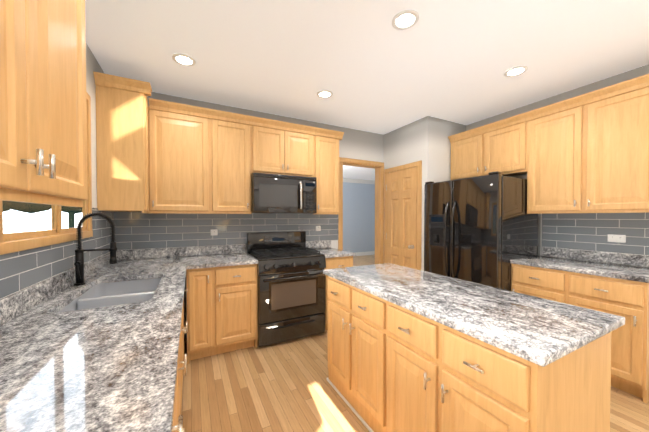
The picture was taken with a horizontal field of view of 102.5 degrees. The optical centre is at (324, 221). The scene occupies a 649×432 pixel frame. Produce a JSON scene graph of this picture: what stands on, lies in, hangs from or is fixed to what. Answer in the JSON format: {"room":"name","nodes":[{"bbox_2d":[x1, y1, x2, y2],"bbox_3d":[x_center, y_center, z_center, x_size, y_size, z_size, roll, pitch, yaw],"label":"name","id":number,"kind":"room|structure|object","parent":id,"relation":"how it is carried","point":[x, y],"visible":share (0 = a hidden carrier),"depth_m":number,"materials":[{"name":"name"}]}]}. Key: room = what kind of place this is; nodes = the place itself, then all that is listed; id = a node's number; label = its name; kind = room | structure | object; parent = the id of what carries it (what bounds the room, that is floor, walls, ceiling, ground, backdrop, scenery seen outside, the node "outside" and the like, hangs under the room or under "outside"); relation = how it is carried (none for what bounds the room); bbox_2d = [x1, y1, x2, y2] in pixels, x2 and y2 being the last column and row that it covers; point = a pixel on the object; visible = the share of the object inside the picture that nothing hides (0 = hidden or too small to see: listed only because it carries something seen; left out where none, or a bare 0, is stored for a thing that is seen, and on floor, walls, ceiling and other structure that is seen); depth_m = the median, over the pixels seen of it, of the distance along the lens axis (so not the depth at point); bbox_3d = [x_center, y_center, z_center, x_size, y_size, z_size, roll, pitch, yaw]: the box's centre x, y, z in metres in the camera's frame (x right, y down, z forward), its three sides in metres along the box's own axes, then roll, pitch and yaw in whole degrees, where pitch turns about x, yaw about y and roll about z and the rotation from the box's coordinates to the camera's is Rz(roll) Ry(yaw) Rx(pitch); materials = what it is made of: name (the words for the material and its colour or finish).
{"room":"kitchen","nodes":[
{"label":"kitchen","id":0,"kind":"room"},
{"bbox_2d":[7,43,104,241],"bbox_3d":[-1.000,0.009,0.413,0.022,2.660,5.140,0,1,-27],"label":"wall","id":1,"kind":"structure","parent":0,"point":[92,64],"depth_m":2.08,"materials":[{"name":"grey paint"}]},
{"bbox_2d":[0,0,87,206],"bbox_3d":[-0.857,-0.557,0.535,0.345,0.982,0.840,0,1,-27],"label":"upper cabinet","id":2,"kind":"object","parent":1,"relation":"attached to","point":[43,132],"depth_m":0.69,"materials":[{"name":"brown wood"}]},
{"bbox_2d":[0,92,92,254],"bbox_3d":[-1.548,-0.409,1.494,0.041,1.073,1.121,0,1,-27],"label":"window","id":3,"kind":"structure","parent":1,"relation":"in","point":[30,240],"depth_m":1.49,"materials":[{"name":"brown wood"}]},
{"bbox_2d":[0,208,113,298],"bbox_3d":[-1.076,0.118,0.596,0.008,0.404,4.492,0,1,-27],"label":"backsplash","id":4,"kind":"structure","parent":1,"relation":"attached to","point":[21,270],"depth_m":1.38,"materials":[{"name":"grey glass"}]},
{"bbox_2d":[93,71,151,213],"bbox_3d":[-1.811,-0.640,2.428,0.380,1.132,0.552,0,1,-27],"label":"upper cabinet","id":5,"kind":"object","parent":1,"relation":"attached to","point":[122,105],"visible":0.98,"depth_m":2.22,"materials":[{"name":"brown wood"}]},
{"bbox_2d":[131,92,383,337],"bbox_3d":[-0.613,-0.036,3.434,3.430,2.660,0.120,0,1,-27],"label":"wall","id":6,"kind":"structure","parent":0,"point":[360,145],"depth_m":3.78,"materials":[{"name":"grey paint"}]},
{"bbox_2d":[148,102,211,213],"bbox_3d":[-1.493,-0.589,2.708,0.544,0.982,0.347,0,1,-27],"label":"upper cabinet","id":7,"kind":"object","parent":6,"relation":"attached to","point":[201,160],"depth_m":2.55,"materials":[{"name":"brown wood"}]},
{"bbox_2d":[211,229,217,235],"bbox_3d":[-1.278,0.131,3.014,0.075,0.070,0.008,0,1,-27],"label":"electrical outlet","id":8,"kind":"object","parent":6,"relation":"attached to","point":[214,232],"visible":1,"depth_m":3.01,"materials":[{"name":"white plastic"}]},
{"bbox_2d":[114,212,337,249],"bbox_3d":[-0.951,0.080,3.190,2.597,0.404,0.008,0,1,-27],"label":"backsplash","id":9,"kind":"structure","parent":6,"relation":"attached to","point":[137,230],"depth_m":2.97,"materials":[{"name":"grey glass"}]},
{"bbox_2d":[212,114,251,213],"bbox_3d":[-1.067,-0.592,2.927,0.415,0.982,0.347,0,1,-27],"label":"upper cabinet","id":10,"kind":"object","parent":6,"relation":"attached to","point":[231,137],"depth_m":2.77,"materials":[{"name":"brown wood"}]},
{"bbox_2d":[252,122,315,176],"bbox_3d":[-0.545,-0.822,3.192,0.759,0.530,0.347,0,1,-27],"label":"upper cabinet","id":11,"kind":"object","parent":6,"relation":"attached to","point":[281,150],"depth_m":3.03,"materials":[{"name":"brown wood"}]},
{"bbox_2d":[251,173,316,213],"bbox_3d":[-0.519,-0.312,3.152,0.756,0.438,0.454,0,1,-27],"label":"over-the-range microwave","id":12,"kind":"object","parent":11,"relation":"attached to","point":[279,194],"visible":1,"depth_m":2.96,"materials":[{"name":"black metal"}]},
{"bbox_2d":[315,130,339,213],"bbox_3d":[-0.043,-0.600,3.454,0.370,0.982,0.347,0,1,-27],"label":"upper cabinet","id":13,"kind":"object","parent":6,"relation":"attached to","point":[327,145],"depth_m":3.30,"materials":[{"name":"brown wood"}]},
{"bbox_2d":[338,157,421,269],"bbox_3d":[0.764,0.183,3.707,0.935,2.215,0.900,0,1,-27],"label":"door frame","id":14,"kind":"structure","parent":6,"relation":"attached to","point":[379,224],"depth_m":4.00,"materials":[{"name":"brown wood"}]},
{"bbox_2d":[343,182,374,252],"bbox_3d":[-0.697,-0.104,8.158,6.600,2.660,0.100,0,1,-27],"label":"wall","id":15,"kind":"structure","parent":0,"point":[358,217],"depth_m":9.06,"materials":[{"name":"blue paint"}]},
{"bbox_2d":[343,178,374,255],"bbox_3d":[-0.652,-0.103,8.069,6.400,2.660,0.100,0,1,-27],"label":"trim","id":16,"kind":"structure","parent":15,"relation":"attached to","point":[351,180],"depth_m":9.08,"materials":[{"name":"white"}]},
{"bbox_2d":[85,0,648,179],"bbox_3d":[1.147,-1.422,3.875,7.220,0.100,9.370,0,1,-27],"label":"ceiling","id":17,"kind":"structure","parent":0,"point":[368,66],"depth_m":2.08,"materials":[{"name":"white paint"}]},
{"bbox_2d":[172,53,195,65],"bbox_3d":[-1.171,-1.343,2.172,0.176,0.008,0.176,0,1,-27],"label":"recessed light","id":18,"kind":"object","parent":17,"relation":"in","point":[183,59],"visible":1,"depth_m":2.16,"materials":[{"name":"white"}]},
{"bbox_2d":[317,90,332,97],"bbox_3d":[0.003,-1.351,2.776,0.176,0.008,0.176,0,1,-27],"label":"recessed light","id":19,"kind":"object","parent":17,"relation":"in","point":[324,94],"visible":1,"depth_m":2.77,"materials":[{"name":"white"}]},
{"bbox_2d":[392,10,418,29],"bbox_3d":[0.538,-1.336,1.736,0.176,0.008,0.176,0,1,-27],"label":"recessed light","id":20,"kind":"object","parent":17,"relation":"in","point":[405,19],"visible":1,"depth_m":1.73,"materials":[{"name":"white"}]},
{"bbox_2d":[504,66,527,76],"bbox_3d":[1.721,-1.345,2.344,0.176,0.008,0.176,0,1,-27],"label":"recessed light","id":21,"kind":"object","parent":17,"relation":"in","point":[515,71],"visible":1,"depth_m":2.34,"materials":[{"name":"white"}]},
{"bbox_2d":[181,255,648,431],"bbox_3d":[1.135,1.337,3.937,7.220,0.100,9.420,0,1,-27],"label":"floor","id":22,"kind":"structure","parent":0,"point":[285,386],"depth_m":1.96,"materials":[{"name":"brown wood"}]},
{"bbox_2d":[152,278,186,373],"bbox_3d":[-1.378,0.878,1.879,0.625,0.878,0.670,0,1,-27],"label":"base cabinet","id":23,"kind":"object","parent":22,"relation":"on","point":[185,355],"depth_m":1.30,"materials":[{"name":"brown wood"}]},
{"bbox_2d":[0,247,191,431],"bbox_3d":[-0.785,0.386,0.753,0.660,0.136,4.497,0,1,-27],"label":"countertop","id":24,"kind":"structure","parent":23,"relation":"on","point":[113,368],"depth_m":0.82,"materials":[{"name":"stone"}]},
{"bbox_2d":[74,212,116,285],"bbox_3d":[-1.476,0.172,1.674,0.220,0.464,0.112,0,1,-27],"label":"faucet","id":25,"kind":"object","parent":24,"relation":"on","point":[79,264],"visible":1,"depth_m":1.67,"materials":[{"name":"black metal"}]},
{"bbox_2d":[58,278,161,311],"bbox_3d":[-1.244,0.537,1.588,0.412,0.188,0.772,0,1,-27],"label":"sink","id":26,"kind":"object","parent":24,"relation":"in","point":[116,293],"visible":0.15,"depth_m":1.66,"materials":[{"name":"silver metal"}]},
{"bbox_2d":[104,248,167,259],"bbox_3d":[-1.628,0.363,2.326,0.360,0.136,0.927,0,1,-27],"label":"countertop","id":27,"kind":"structure","parent":23,"relation":"on","point":[134,254],"depth_m":2.68,"materials":[{"name":"stone"}]},
{"bbox_2d":[188,244,257,268],"bbox_3d":[-1.030,0.358,2.638,0.627,0.136,0.920,0,1,-27],"label":"countertop","id":28,"kind":"structure","parent":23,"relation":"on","point":[221,255],"depth_m":2.86,"materials":[{"name":"stone"}]},
{"bbox_2d":[172,390,179,431],"bbox_3d":[-0.699,0.897,0.559,0.625,0.878,0.460,0,1,-27],"label":"base cabinet","id":29,"kind":"object","parent":22,"relation":"on","point":[175,428],"depth_m":0.99,"materials":[{"name":"brown wood"}]},
{"bbox_2d":[176,298,183,431],"bbox_3d":[-1.014,0.889,1.172,0.625,0.878,0.920,0,1,-27],"label":"base cabinet","id":30,"kind":"object","parent":22,"relation":"on","point":[177,425],"depth_m":1.44,"materials":[{"name":"brown wood"}]},
{"bbox_2d":[186,264,257,363],"bbox_3d":[-1.093,0.865,2.756,0.637,0.878,0.661,0,1,-27],"label":"base cabinet","id":31,"kind":"object","parent":22,"relation":"on","point":[221,309],"visible":0.98,"depth_m":2.49,"materials":[{"name":"brown wood"}]},
{"bbox_2d":[246,231,325,346],"bbox_3d":[-0.455,0.720,3.043,0.756,1.160,0.710,0,1,-27],"label":"range","id":32,"kind":"object","parent":22,"relation":"on","point":[291,266],"visible":1,"depth_m":2.80,"materials":[{"name":"black metal"}]},
{"bbox_2d":[324,256,352,332],"bbox_3d":[0.046,0.857,3.341,0.400,0.878,0.661,0,1,-27],"label":"base cabinet","id":33,"kind":"object","parent":22,"relation":"on","point":[338,262],"visible":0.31,"depth_m":3.04,"materials":[{"name":"brown wood"}]},
{"bbox_2d":[306,240,355,257],"bbox_3d":[0.050,0.348,3.346,0.418,0.136,0.647,0,1,-27],"label":"countertop","id":34,"kind":"structure","parent":33,"relation":"on","point":[325,248],"depth_m":3.48,"materials":[{"name":"stone"}]},
{"bbox_2d":[326,276,381,431],"bbox_3d":[0.468,0.877,1.959,0.649,0.878,0.724,0,1,-27],"label":"base cabinet","id":35,"kind":"object","parent":22,"relation":"on","point":[354,314],"depth_m":1.75,"materials":[{"name":"brown wood"}]},
{"bbox_2d":[323,263,624,366],"bbox_3d":[0.642,0.423,1.635,0.700,0.035,1.510,0,1,-27],"label":"countertop","id":36,"kind":"structure","parent":35,"relation":"on","point":[542,332],"depth_m":1.19,"materials":[{"name":"stone"}]},
{"bbox_2d":[424,171,540,290],"bbox_3d":[1.824,0.400,3.131,0.895,1.797,0.910,0,1,-27],"label":"refrigerator","id":37,"kind":"object","parent":22,"relation":"on","point":[484,229],"visible":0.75,"depth_m":2.77,"materials":[{"name":"black metal"}]},
{"bbox_2d":[382,299,611,431],"bbox_3d":[0.799,0.886,1.315,0.649,0.878,0.724,0,1,-27],"label":"base cabinet","id":38,"kind":"object","parent":22,"relation":"on","point":[392,367],"depth_m":1.06,"materials":[{"name":"brown wood"}]},
{"bbox_2d":[511,263,648,402],"bbox_3d":[2.349,0.871,2.388,0.661,0.878,0.890,0,1,-27],"label":"base cabinet","id":39,"kind":"object","parent":22,"relation":"on","point":[628,300],"visible":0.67,"depth_m":2.00,"materials":[{"name":"brown wood"}]},
{"bbox_2d":[510,247,648,282],"bbox_3d":[2.368,0.362,2.377,0.635,0.136,0.913,0,1,-27],"label":"countertop","id":40,"kind":"structure","parent":39,"relation":"on","point":[632,267],"depth_m":2.38,"materials":[{"name":"stone"}]},
{"bbox_2d":[383,116,465,270],"bbox_3d":[1.454,-0.044,4.008,0.770,2.660,0.990,0,1,-27],"label":"wall","id":41,"kind":"structure","parent":0,"point":[426,140],"depth_m":3.53,"materials":[{"name":"grey paint"}]},
{"bbox_2d":[386,167,416,268],"bbox_3d":[1.087,0.271,3.787,0.108,2.021,0.604,0,1,-27],"label":"pantry door","id":42,"kind":"structure","parent":41,"relation":"in","point":[401,233],"depth_m":3.75,"materials":[{"name":"brown wood"}]},
{"bbox_2d":[466,64,648,255],"bbox_3d":[2.799,-0.020,2.366,0.120,2.660,5.140,0,1,-27],"label":"wall","id":43,"kind":"structure","parent":0,"point":[623,77],"depth_m":2.77,"materials":[{"name":"grey paint"}]},
{"bbox_2d":[449,118,527,179],"bbox_3d":[2.079,-0.823,3.238,0.347,0.530,0.920,0,1,-27],"label":"upper cabinet","id":44,"kind":"object","parent":43,"relation":"attached to","point":[503,149],"depth_m":3.07,"materials":[{"name":"brown wood"}]},
{"bbox_2d":[524,78,648,213],"bbox_3d":[2.495,-0.585,2.432,0.347,0.982,0.900,0,1,-27],"label":"upper cabinet","id":45,"kind":"object","parent":43,"relation":"attached to","point":[588,152],"depth_m":2.30,"materials":[{"name":"brown wood"}]},
{"bbox_2d":[542,212,648,255],"bbox_3d":[2.694,0.091,2.431,0.008,0.404,1.108,0,1,-27],"label":"backsplash","id":46,"kind":"structure","parent":43,"relation":"attached to","point":[585,231],"depth_m":2.52,"materials":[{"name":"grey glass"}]},
{"bbox_2d":[608,234,625,242],"bbox_3d":[2.698,0.159,2.407,0.008,0.070,0.115,0,1,-27],"label":"electrical outlet","id":47,"kind":"object","parent":43,"relation":"attached to","point":[616,238],"visible":1,"depth_m":2.40,"materials":[{"name":"white plastic"}]},
{"label":"outside","id":48,"kind":"structure","parent":0,"visible":0},
{"bbox_2d":[3,209,81,217],"bbox_3d":[-11.213,-5.579,4.638,13.750,14.290,0.100,0,1,-27],"label":"sky","id":49,"kind":"structure","parent":48,"point":[29,215],"depth_m":6.62,"materials":[{"name":"white"}]},
{"bbox_3d":[-0.601,1.699,-0.313,80.000,0.100,80.000,0,1,-27],"label":"ground","id":50,"kind":"structure","parent":48,"visible":0},
{"bbox_2d":[2,201,81,227],"bbox_3d":[-8.863,0.176,3.955,10.160,2.802,1.469,0,1,-27],"label":"trees","id":51,"kind":"object","parent":50,"relation":"on","point":[40,207],"depth_m":5.43,"materials":[{"name":"black plant"}]},
{"bbox_2d":[3,218,81,233],"bbox_3d":[-9.206,0.753,5.200,9.750,1.629,0.100,0,1,-27],"label":"snow bank","id":52,"kind":"object","parent":50,"relation":"on","point":[31,226],"depth_m":6.24,"materials":[{"name":"white snow"}]}
]}

